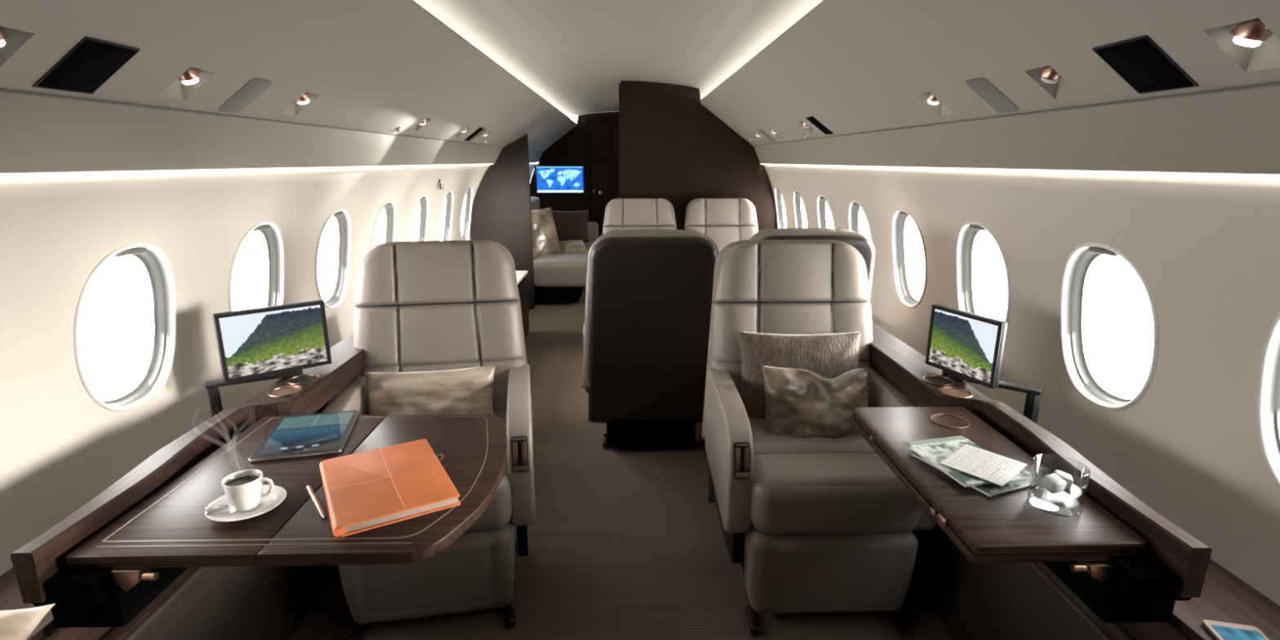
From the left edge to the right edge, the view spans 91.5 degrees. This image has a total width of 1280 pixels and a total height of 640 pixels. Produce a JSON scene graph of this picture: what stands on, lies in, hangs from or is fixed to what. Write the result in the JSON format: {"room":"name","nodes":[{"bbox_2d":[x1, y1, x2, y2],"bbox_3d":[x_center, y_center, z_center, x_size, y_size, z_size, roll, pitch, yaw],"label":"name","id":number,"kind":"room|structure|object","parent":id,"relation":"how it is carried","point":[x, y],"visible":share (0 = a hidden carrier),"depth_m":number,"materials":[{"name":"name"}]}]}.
{"room":"aircraft cabin","nodes":[
{"label":"aircraft cabin","id":0,"kind":"room"},
{"bbox_2d":[0,162,536,575],"bbox_3d":[-1.135,-0.202,3.098,0.240,1.400,9.150,0,14,-1],"label":"wall","id":1,"kind":"structure","parent":0,"point":[60,449],"depth_m":1.42,"materials":[{"name":"white plastic"}]},
{"bbox_2d":[0,26,8,47],"bbox_3d":[-0.928,-0.406,0.886,0.041,0.044,0.047,13,19,41],"label":"light","id":2,"kind":"object","parent":1,"relation":"attached to","point":[3,35],"visible":1,"depth_m":0.89,"materials":[{"name":"orange metal"}]},
{"bbox_2d":[31,36,140,94],"bbox_3d":[-0.937,-0.430,1.060,0.102,0.077,0.116,0,14,-1],"label":"speaker panel","id":3,"kind":"object","parent":1,"relation":"attached to","point":[91,62],"visible":1,"depth_m":1.05,"materials":[{"name":"black plastic"}]},
{"bbox_2d":[73,243,177,411],"bbox_3d":[-1.205,0.018,1.475,0.104,0.396,0.308,0,14,-1],"label":"window","id":4,"kind":"structure","parent":1,"relation":"in","point":[157,265],"depth_m":1.57,"materials":[{"name":"white plastic"}]},
{"bbox_2d":[177,66,199,84],"bbox_3d":[-0.936,-0.510,1.293,0.041,0.044,0.047,13,19,41],"label":"light","id":5,"kind":"object","parent":1,"relation":"attached to","point":[191,75],"visible":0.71,"depth_m":1.28,"materials":[{"name":"orange metal"}]},
{"bbox_2d":[217,78,272,113],"bbox_3d":[-0.951,-0.541,1.505,0.100,0.076,0.090,0,14,-1],"label":"air vent","id":6,"kind":"object","parent":1,"relation":"attached to","point":[254,88],"visible":1,"depth_m":1.50,"materials":[{"name":"grey plastic"}]},
{"bbox_2d":[0,88,491,146],"bbox_3d":[-1.010,-0.499,1.523,0.006,0.005,6.160,0,14,-1],"label":"trim","id":7,"kind":"structure","parent":1,"relation":"attached to","point":[8,91],"depth_m":1.34,"materials":[{"name":"grey plastic"}]},
{"bbox_2d":[227,221,284,311],"bbox_3d":[-1.217,-0.113,1.988,0.104,0.396,0.308,0,14,-1],"label":"window","id":8,"kind":"structure","parent":1,"relation":"in","point":[271,232],"depth_m":2.10,"materials":[{"name":"white plastic"}]},
{"bbox_2d":[296,92,310,104],"bbox_3d":[-0.946,-0.626,1.748,0.041,0.044,0.047,13,19,41],"label":"light","id":9,"kind":"object","parent":1,"relation":"attached to","point":[304,99],"visible":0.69,"depth_m":1.74,"materials":[{"name":"orange metal"}]},
{"bbox_2d":[315,208,351,308],"bbox_3d":[-1.228,-0.244,2.502,0.104,0.396,0.308,0,14,-1],"label":"window","id":10,"kind":"structure","parent":1,"relation":"in","point":[342,216],"depth_m":2.61,"materials":[{"name":"white plastic"}]},
{"bbox_2d":[370,200,396,249],"bbox_3d":[-1.239,-0.375,3.015,0.104,0.396,0.308,0,14,-1],"label":"window","id":11,"kind":"structure","parent":1,"relation":"in","point":[390,208],"depth_m":3.10,"materials":[{"name":"white plastic"}]},
{"bbox_2d":[408,195,429,241],"bbox_3d":[-1.250,-0.506,3.529,0.104,0.396,0.308,0,14,-1],"label":"window","id":12,"kind":"structure","parent":1,"relation":"in","point":[424,200],"depth_m":3.64,"materials":[{"name":"white plastic"}]},
{"bbox_2d":[419,118,426,125],"bbox_3d":[-0.969,-0.888,2.775,0.041,0.044,0.047,13,19,41],"label":"light","id":13,"kind":"object","parent":1,"relation":"attached to","point":[423,122],"visible":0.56,"depth_m":2.77,"materials":[{"name":"orange metal"}]},
{"bbox_2d":[438,179,444,189],"bbox_3d":[-1.167,-0.798,3.673,0.029,0.060,0.030,0,14,-1],"label":"coat hook","id":14,"kind":"object","parent":1,"relation":"attached to","point":[439,180],"visible":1,"depth_m":3.67,"materials":[{"name":"silver metal"}]},
{"bbox_2d":[437,190,453,240],"bbox_3d":[-1.261,-0.637,4.042,0.104,0.396,0.308,0,14,-1],"label":"window","id":15,"kind":"structure","parent":1,"relation":"in","point":[449,196],"depth_m":4.16,"materials":[{"name":"white plastic"}]},
{"bbox_2d":[459,186,473,239],"bbox_3d":[-1.273,-0.768,4.556,0.104,0.396,0.308,0,14,-1],"label":"window","id":16,"kind":"structure","parent":1,"relation":"in","point":[468,193],"depth_m":4.67,"materials":[{"name":"white plastic"}]},
{"bbox_2d":[463,127,484,141],"bbox_3d":[-0.995,-1.114,3.741,0.102,0.077,0.108,0,14,-1],"label":"speaker panel","id":17,"kind":"object","parent":1,"relation":"attached to","point":[477,131],"visible":1,"depth_m":3.73,"materials":[{"name":"black plastic"}]},
{"bbox_2d":[468,128,485,142],"bbox_3d":[-1.002,-1.136,3.838,0.100,0.076,0.090,0,14,-1],"label":"air vent","id":18,"kind":"object","parent":1,"relation":"attached to","point":[483,130],"visible":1,"depth_m":3.84,"materials":[{"name":"grey plastic"}]},
{"bbox_2d":[0,0,577,173],"bbox_3d":[-0.873,-0.949,2.908,0.476,0.442,9.140,0,14,-1],"label":"ceiling","id":19,"kind":"structure","parent":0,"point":[384,66],"depth_m":1.46,"materials":[{"name":"beige plastic"}]},
{"bbox_2d":[393,126,399,132],"bbox_3d":[-1.008,-0.790,2.584,0.029,0.024,0.034,-2,14,-7],"label":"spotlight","id":20,"kind":"object","parent":19,"relation":"attached to","point":[397,129],"visible":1,"depth_m":2.58,"materials":[{"name":"silver metal"}]},
{"bbox_2d":[471,133,535,310],"bbox_3d":[-1.115,-0.750,5.063,0.036,1.486,0.753,8,16,28],"label":"wall","id":21,"kind":"structure","parent":0,"point":[501,213],"depth_m":5.10,"materials":[{"name":"brown wood"}]},
{"bbox_2d":[529,111,618,222],"bbox_3d":[-0.181,-1.538,7.470,2.328,1.823,0.040,0,14,-1],"label":"wall","id":22,"kind":"structure","parent":0,"point":[574,147],"depth_m":7.34,"materials":[{"name":"brown wood"}]},
{"bbox_2d":[533,164,586,194],"bbox_3d":[-0.945,-1.662,7.382,0.600,0.350,0.032,0,14,-1],"label":"wall display","id":23,"kind":"object","parent":22,"relation":"attached to","point":[549,179],"visible":1,"depth_m":7.37,"materials":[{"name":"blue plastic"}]},
{"bbox_2d":[590,117,619,237],"bbox_3d":[-0.300,-1.490,7.417,0.560,1.740,0.072,0,14,-1],"label":"door","id":24,"kind":"structure","parent":22,"relation":"in","point":[604,132],"depth_m":7.34,"materials":[{"name":"brown wood"}]},
{"bbox_2d":[413,0,822,118],"bbox_3d":[-0.085,-1.088,2.895,2.158,0.498,9.150,0,14,-1],"label":"ceiling","id":25,"kind":"structure","parent":0,"point":[575,55],"depth_m":2.79,"materials":[{"name":"grey plastic"}]},
{"bbox_2d":[288,286,955,639],"bbox_3d":[-0.085,0.489,3.302,1.900,0.040,9.160,0,14,-1],"label":"floor","id":26,"kind":"structure","parent":0,"point":[625,543],"depth_m":2.05,"materials":[{"name":"brown carpet"}]},
{"bbox_2d":[0,564,335,639],"bbox_3d":[-1.059,0.841,0.780,0.243,0.520,4.060,0,14,-1],"label":"base cabinet","id":27,"kind":"object","parent":26,"relation":"on","point":[259,602],"visible":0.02,"depth_m":1.42,"materials":[{"name":"brown wood"}]},
{"bbox_2d":[0,567,57,639],"bbox_3d":[-1.079,0.599,0.718,0.204,0.019,4.060,0,14,-1],"label":"shelf","id":28,"kind":"object","parent":27,"relation":"attached to","point":[11,597],"depth_m":1.08,"materials":[{"name":"brown wood"}]},
{"bbox_2d":[9,333,364,627],"bbox_3d":[-0.933,0.223,1.786,0.142,0.176,1.710,0,14,-1],"label":"ledge","id":29,"kind":"object","parent":27,"relation":"on","point":[82,597],"visible":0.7,"depth_m":1.10,"materials":[{"name":"brown wood"}]},
{"bbox_2d":[204,299,331,417],"bbox_3d":[-1.012,0.145,1.712,0.305,0.368,0.063,-8,17,-30],"label":"monitor","id":30,"kind":"object","parent":29,"relation":"on","point":[255,344],"visible":0.99,"depth_m":1.68,"materials":[{"name":"black plastic"}]},
{"bbox_2d":[66,414,507,591],"bbox_3d":[-0.596,0.331,1.254,0.636,0.062,0.570,0,14,-1],"label":"folding table","id":31,"kind":"object","parent":29,"relation":"attached to","point":[171,528],"visible":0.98,"depth_m":1.08,"materials":[{"name":"brown wood"}]},
{"bbox_2d":[204,484,286,521],"bbox_3d":[-0.695,0.329,1.105,0.123,0.016,0.123,0,14,-1],"label":"saucer","id":32,"kind":"object","parent":31,"relation":"on","point":[278,494],"visible":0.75,"depth_m":1.10,"materials":[{"name":"white ceramic"}]},
{"bbox_2d":[204,505,230,515],"bbox_3d":[-0.727,0.328,1.074,0.034,0.015,0.022,-12,19,-40],"label":"chocolate","id":33,"kind":"object","parent":32,"relation":"on","point":[221,509],"visible":1,"depth_m":1.07,"materials":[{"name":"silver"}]},
{"bbox_2d":[221,469,274,511],"bbox_3d":[-0.689,0.302,1.093,0.070,0.058,0.061,7,16,25],"label":"coffee cup","id":34,"kind":"object","parent":32,"relation":"on","point":[243,489],"visible":1,"depth_m":1.08,"materials":[{"name":"white ceramic"}]},
{"bbox_2d":[248,409,359,462],"bbox_3d":[-0.745,0.256,1.403,0.178,0.008,0.232,-4,15,-14],"label":"tablet computer","id":35,"kind":"object","parent":31,"relation":"on","point":[300,436],"visible":1,"depth_m":1.38,"materials":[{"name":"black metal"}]},
{"bbox_2d":[306,484,324,518],"bbox_3d":[-0.584,0.327,1.124,0.010,0.011,0.138,-11,18,-37],"label":"pen","id":36,"kind":"object","parent":31,"relation":"on","point":[315,500],"visible":1,"depth_m":1.12,"materials":[{"name":"white metal"}]},
{"bbox_2d":[319,439,460,537],"bbox_3d":[-0.474,0.305,1.187,0.225,0.021,0.276,-8,17,-30],"label":"notebook","id":37,"kind":"object","parent":31,"relation":"on","point":[368,490],"visible":1,"depth_m":1.15,"materials":[{"name":"orange leather"}]},
{"bbox_2d":[320,240,535,639],"bbox_3d":[-0.631,0.295,1.941,0.600,1.009,0.751,-3,15,-10],"label":"armchair","id":38,"kind":"object","parent":26,"relation":"on","point":[420,305],"visible":0.52,"depth_m":1.99,"materials":[{"name":"beige leather"}]},
{"bbox_2d":[363,364,495,415],"bbox_3d":[-0.653,0.282,1.960,0.403,0.250,0.138,-3,15,-12],"label":"throw cushion","id":39,"kind":"object","parent":38,"relation":"on","point":[465,391],"visible":0.63,"depth_m":1.93,"materials":[{"name":"beige fabric"}]},
{"bbox_2d":[493,409,506,436],"bbox_3d":[-0.632,0.407,1.974,0.452,0.176,0.371,-3,15,-10],"label":"seat cushion","id":40,"kind":"object","parent":38,"relation":"on","point":[501,413],"depth_m":2.03,"materials":[{"name":"beige leather"}]},
{"bbox_2d":[515,271,528,338],"bbox_3d":[-1.022,0.110,3.748,0.424,0.470,2.030,0,14,-1],"label":"credenza","id":41,"kind":"object","parent":26,"relation":"on","point":[522,281],"visible":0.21,"depth_m":4.51,"materials":[{"name":"brown wood"}]},
{"bbox_2d":[515,271,528,284],"bbox_3d":[-1.026,-0.109,3.692,0.416,0.018,2.030,0,14,-1],"label":"countertop","id":42,"kind":"structure","parent":41,"relation":"on","point":[520,275],"depth_m":4.51,"materials":[{"name":"white plastic"}]},
{"bbox_2d":[530,195,598,302],"bbox_3d":[-0.820,-0.775,6.293,0.768,0.870,1.699,0,14,-1],"label":"divan","id":43,"kind":"object","parent":26,"relation":"on","point":[558,277],"visible":0.32,"depth_m":5.59,"materials":[{"name":"beige leather"}]},
{"bbox_2d":[531,206,561,259],"bbox_3d":[-0.903,-0.804,5.763,0.166,0.446,0.445,7,16,25],"label":"throw cushion","id":44,"kind":"object","parent":43,"relation":"on","point":[545,241],"visible":0.84,"depth_m":5.71,"materials":[{"name":"brown fabric"}]},
{"bbox_2d":[533,251,588,287],"bbox_3d":[-0.808,-0.494,5.885,0.750,0.237,0.760,0,14,-1],"label":"seat cushion","id":45,"kind":"object","parent":43,"relation":"on","point":[563,269],"depth_m":5.53,"materials":[{"name":"beige leather"}]},
{"bbox_2d":[551,209,588,242],"bbox_3d":[-0.764,-1.014,6.785,0.424,0.352,0.140,1,14,2],"label":"throw cushion","id":46,"kind":"object","parent":43,"relation":"on","point":[570,225],"visible":0.82,"depth_m":6.74,"materials":[{"name":"brown fabric"}]},
{"bbox_2d":[560,240,594,253],"bbox_3d":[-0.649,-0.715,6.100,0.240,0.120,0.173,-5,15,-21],"label":"throw cushion","id":47,"kind":"object","parent":43,"relation":"on","point":[571,246],"visible":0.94,"depth_m":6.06,"materials":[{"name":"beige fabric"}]},
{"bbox_2d":[602,198,676,234],"bbox_3d":[0.004,-0.327,4.377,0.600,1.009,0.751,0,14,-1],"label":"armchair","id":48,"kind":"object","parent":26,"relation":"on","point":[622,214],"visible":0.13,"depth_m":4.46,"materials":[{"name":"beige leather"}]},
{"bbox_2d":[582,229,719,448],"bbox_3d":[0.048,0.076,2.797,0.600,1.009,0.751,0,14,-1],"label":"armchair","id":49,"kind":"object","parent":26,"relation":"on","point":[646,326],"visible":0.97,"depth_m":2.49,"materials":[{"name":"brown leather"}]},
{"bbox_2d":[684,198,758,251],"bbox_3d":[0.597,-0.330,4.389,0.600,1.009,0.751,0,14,-1],"label":"armchair","id":50,"kind":"object","parent":26,"relation":"on","point":[726,221],"visible":0.24,"depth_m":4.48,"materials":[{"name":"beige leather"}]},
{"bbox_2d":[749,227,875,302],"bbox_3d":[0.657,0.066,2.838,0.600,1.009,0.751,0,14,-1],"label":"armchair","id":51,"kind":"object","parent":26,"relation":"on","point":[861,242],"visible":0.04,"depth_m":2.38,"materials":[{"name":"beige leather"}]},
{"bbox_2d":[701,240,936,635],"bbox_3d":[0.517,0.290,1.959,0.600,1.009,0.751,0,14,-1],"label":"armchair","id":52,"kind":"object","parent":26,"relation":"on","point":[815,524],"visible":0.87,"depth_m":1.72,"materials":[{"name":"beige leather"}]},
{"bbox_2d":[737,330,862,417],"bbox_3d":[0.515,0.191,2.015,0.402,0.301,0.131,1,14,3],"label":"throw cushion","id":53,"kind":"object","parent":52,"relation":"on","point":[829,356],"visible":0.58,"depth_m":1.98,"materials":[{"name":"brown fabric"}]},
{"bbox_2d":[748,417,875,456],"bbox_3d":[0.517,0.402,1.992,0.452,0.176,0.371,0,14,-1],"label":"seat cushion","id":54,"kind":"object","parent":52,"relation":"on","point":[764,442],"depth_m":1.82,"materials":[{"name":"beige leather"}]},
{"bbox_2d":[761,365,871,438],"bbox_3d":[0.544,0.286,1.911,0.343,0.280,0.161,1,14,2],"label":"throw cushion","id":55,"kind":"object","parent":52,"relation":"on","point":[800,403],"visible":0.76,"depth_m":1.87,"materials":[{"name":"brown fabric"}]},
{"bbox_2d":[911,523,1279,639],"bbox_3d":[0.997,0.850,0.745,0.243,0.520,3.900,0,14,-1],"label":"base cabinet","id":56,"kind":"object","parent":26,"relation":"on","point":[1007,601],"visible":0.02,"depth_m":1.36,"materials":[{"name":"brown wood"}]},
{"bbox_2d":[868,321,1212,622],"bbox_3d":[0.823,0.236,1.738,0.142,0.176,1.585,0,14,-1],"label":"ledge","id":57,"kind":"object","parent":56,"relation":"on","point":[1172,565],"visible":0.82,"depth_m":1.10,"materials":[{"name":"brown wood"}]},
{"bbox_2d":[925,304,1041,423],"bbox_3d":[0.903,0.160,1.678,0.295,0.356,0.110,14,20,43],"label":"monitor","id":58,"kind":"object","parent":57,"relation":"on","point":[967,347],"visible":1,"depth_m":1.65,"materials":[{"name":"black plastic"}]},
{"bbox_2d":[850,406,1145,582],"bbox_3d":[0.676,0.323,1.294,0.296,0.071,0.599,0,14,-1],"label":"folding table","id":59,"kind":"object","parent":57,"relation":"attached to","point":[1005,527],"visible":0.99,"depth_m":1.11,"materials":[{"name":"brown wood"}]},
{"bbox_2d":[911,451,1043,497],"bbox_3d":[0.674,0.295,1.256,0.150,0.006,0.190,-6,16,-22],"label":"magazine","id":60,"kind":"object","parent":59,"relation":"on","point":[989,490],"visible":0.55,"depth_m":1.18,"materials":[{"name":"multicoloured paper"}]},
{"bbox_2d":[903,435,1030,487],"bbox_3d":[0.658,0.284,1.270,0.148,0.006,0.188,-3,15,-13],"label":"magazine","id":61,"kind":"object","parent":60,"relation":"on","point":[935,451],"visible":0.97,"depth_m":1.29,"materials":[{"name":"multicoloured paper"}]},
{"bbox_2d":[939,444,1026,486],"bbox_3d":[0.678,0.285,1.233,0.115,0.009,0.118,-11,18,-38],"label":"booklet","id":62,"kind":"object","parent":61,"relation":"on","point":[991,467],"visible":1,"depth_m":1.23,"materials":[{"name":"white paper"}]},
{"bbox_2d":[1026,455,1090,517],"bbox_3d":[0.741,0.294,1.108,0.085,0.082,0.085,0,14,-1],"label":"glass tumbler","id":63,"kind":"object","parent":59,"relation":"on","point":[1033,464],"visible":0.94,"depth_m":1.09,"materials":[{"name":"clear glass"}]},
{"bbox_2d":[1040,473,1066,493],"bbox_3d":[0.729,0.288,1.100,0.028,0.028,0.031,-5,15,-18],"label":"ice cube","id":64,"kind":"object","parent":63,"relation":"in","point":[1053,483],"visible":1,"depth_m":1.09,"materials":[{"name":"white"}]},
{"bbox_2d":[1053,469,1073,490],"bbox_3d":[0.754,0.286,1.114,0.031,0.028,0.028,7,16,25],"label":"ice cube","id":65,"kind":"object","parent":63,"relation":"in","point":[1067,477],"visible":0.67,"depth_m":1.10,"materials":[{"name":"white"}]},
{"bbox_2d":[1169,558,1279,639],"bbox_3d":[1.016,0.608,0.683,0.204,0.019,3.900,0,14,-1],"label":"shelf","id":66,"kind":"object","parent":56,"relation":"attached to","point":[1224,597],"depth_m":1.07,"materials":[{"name":"brown wood"}]},
{"bbox_2d":[1202,619,1269,639],"bbox_3d":[0.955,0.521,0.961,0.078,0.008,0.150,3,15,12],"label":"tablet","id":67,"kind":"object","parent":56,"relation":"on","point":[1220,630],"visible":1,"depth_m":1.01,"materials":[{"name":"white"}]},
{"bbox_3d":[-0.614,0.639,0.593,0.600,1.009,0.751,0,14,-1],"label":"armchair","id":68,"kind":"object","parent":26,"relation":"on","visible":0},
{"bbox_2d":[0,603,55,639],"bbox_3d":[-0.918,0.451,0.733,0.270,0.092,0.236,-3,15,-13],"label":"throw cushion","id":69,"kind":"object","parent":68,"relation":"on","point":[15,624],"visible":1,"depth_m":0.83,"materials":[{"name":"beige fabric"}]},
{"bbox_2d":[620,80,776,231],"bbox_3d":[0.451,-0.839,4.730,1.184,1.823,0.040,0,14,-1],"label":"wall","id":70,"kind":"structure","parent":0,"point":[674,149],"depth_m":4.61,"materials":[{"name":"brown wood"}]},
{"bbox_2d":[618,84,621,198],"bbox_3d":[-0.147,-0.828,4.720,0.012,1.800,0.050,0,14,-1],"label":"trim","id":71,"kind":"structure","parent":70,"relation":"attached to","point":[620,138],"depth_m":4.57,"materials":[{"name":"brown wood"}]},
{"bbox_2d":[760,163,1279,605],"bbox_3d":[0.965,-0.213,3.141,0.240,1.400,9.150,0,14,-1],"label":"wall","id":72,"kind":"structure","parent":0,"point":[1206,246],"depth_m":1.33,"materials":[{"name":"white plastic"}]},
{"bbox_2d":[758,128,776,142],"bbox_3d":[0.792,-1.148,3.885,0.100,0.076,0.090,0,14,-1],"label":"air vent","id":73,"kind":"object","parent":72,"relation":"attached to","point":[769,137],"visible":1,"depth_m":3.88,"materials":[{"name":"grey plastic"}]},
{"bbox_2d":[774,186,787,228],"bbox_3d":[1.038,-0.770,4.564,0.104,0.396,0.308,0,14,-1],"label":"window","id":74,"kind":"structure","parent":72,"relation":"in","point":[778,193],"depth_m":4.68,"materials":[{"name":"white plastic"}]},
{"bbox_2d":[792,190,808,227],"bbox_3d":[1.049,-0.639,4.051,0.104,0.396,0.308,0,14,-1],"label":"window","id":75,"kind":"structure","parent":72,"relation":"in","point":[797,197],"depth_m":4.16,"materials":[{"name":"white plastic"}]},
{"bbox_2d":[803,121,809,128],"bbox_3d":[0.801,-0.944,2.996,0.047,0.044,0.041,14,20,43],"label":"light","id":76,"kind":"object","parent":72,"relation":"attached to","point":[805,125],"visible":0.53,"depth_m":2.99,"materials":[{"name":"orange metal"}]},
{"bbox_2d":[805,115,833,134],"bbox_3d":[0.811,-0.878,2.818,0.102,0.077,0.108,0,14,-1],"label":"speaker panel","id":77,"kind":"object","parent":72,"relation":"attached to","point":[815,122],"visible":1,"depth_m":2.81,"materials":[{"name":"black"}]},
{"bbox_2d":[816,195,835,229],"bbox_3d":[1.060,-0.508,3.537,0.104,0.396,0.308,0,14,-1],"label":"window","id":78,"kind":"structure","parent":72,"relation":"in","point":[821,200],"depth_m":3.63,"materials":[{"name":"white plastic"}]},
{"bbox_2d":[848,200,873,243],"bbox_3d":[1.071,-0.377,3.024,0.104,0.396,0.308,0,14,-1],"label":"window","id":79,"kind":"structure","parent":72,"relation":"in","point":[854,206],"depth_m":3.10,"materials":[{"name":"white plastic"}]},
{"bbox_2d":[891,208,927,307],"bbox_3d":[1.083,-0.246,2.510,0.104,0.396,0.308,0,14,-1],"label":"window","id":80,"kind":"structure","parent":72,"relation":"in","point":[900,216],"depth_m":2.62,"materials":[{"name":"white plastic"}]},
{"bbox_2d":[927,92,940,104],"bbox_3d":[0.828,-0.628,1.756,0.047,0.044,0.041,14,20,43],"label":"light","id":81,"kind":"object","parent":72,"relation":"attached to","point":[931,100],"visible":0.62,"depth_m":1.75,"materials":[{"name":"orange metal"}]},
{"bbox_2d":[955,221,1010,322],"bbox_3d":[1.094,-0.115,1.997,0.104,0.396,0.308,0,14,-1],"label":"window","id":82,"kind":"structure","parent":72,"relation":"in","point":[968,231],"depth_m":2.11,"materials":[{"name":"white plastic"}]},
{"bbox_2d":[699,0,1279,174],"bbox_3d":[0.703,-0.958,2.940,0.476,0.442,9.140,0,14,-1],"label":"panel","id":83,"kind":"object","parent":72,"relation":"attached to","point":[852,66],"depth_m":1.37,"materials":[{"name":"beige plastic"}]},
{"bbox_2d":[965,77,1018,112],"bbox_3d":[0.844,-0.538,1.496,0.100,0.076,0.090,0,14,-1],"label":"air vent","id":84,"kind":"object","parent":72,"relation":"attached to","point":[983,87],"visible":1,"depth_m":1.49,"materials":[{"name":"grey plastic"}]},
{"bbox_2d":[754,81,1279,146],"bbox_3d":[0.901,-0.509,1.562,0.006,0.005,6.160,0,14,-1],"label":"trim","id":85,"kind":"structure","parent":72,"relation":"attached to","point":[1273,84],"depth_m":1.24,"materials":[{"name":"grey plastic"}]},
{"bbox_2d":[1040,65,1062,83],"bbox_3d":[0.839,-0.504,1.271,0.047,0.044,0.041,14,20,43],"label":"light","id":86,"kind":"object","parent":72,"relation":"attached to","point":[1049,75],"visible":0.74,"depth_m":1.26,"materials":[{"name":"orange metal"}]},
{"bbox_2d":[1060,242,1159,410],"bbox_3d":[1.105,0.016,1.484,0.104,0.396,0.308,0,14,-1],"label":"window","id":87,"kind":"structure","parent":72,"relation":"in","point":[1077,264],"depth_m":1.58,"materials":[{"name":"white plastic"}]},
{"bbox_2d":[1092,35,1199,93],"bbox_3d":[0.849,-0.428,1.053,0.102,0.077,0.120,0,14,-1],"label":"speaker panel","id":88,"kind":"object","parent":72,"relation":"attached to","point":[1140,61],"visible":1,"depth_m":1.04,"materials":[{"name":"black plastic"}]},
{"bbox_2d":[1230,17,1272,47],"bbox_3d":[0.848,-0.401,0.864,0.047,0.044,0.041,14,20,43],"label":"light","id":89,"kind":"object","parent":72,"relation":"attached to","point":[1251,33],"visible":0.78,"depth_m":0.85,"materials":[{"name":"orange metal"}]},
{"bbox_2d":[1257,311,1279,486],"bbox_3d":[1.116,0.147,0.970,0.104,0.396,0.308,0,14,-1],"label":"window","id":90,"kind":"structure","parent":72,"relation":"in","point":[1268,393],"depth_m":1.11,"materials":[{"name":"white plastic"}]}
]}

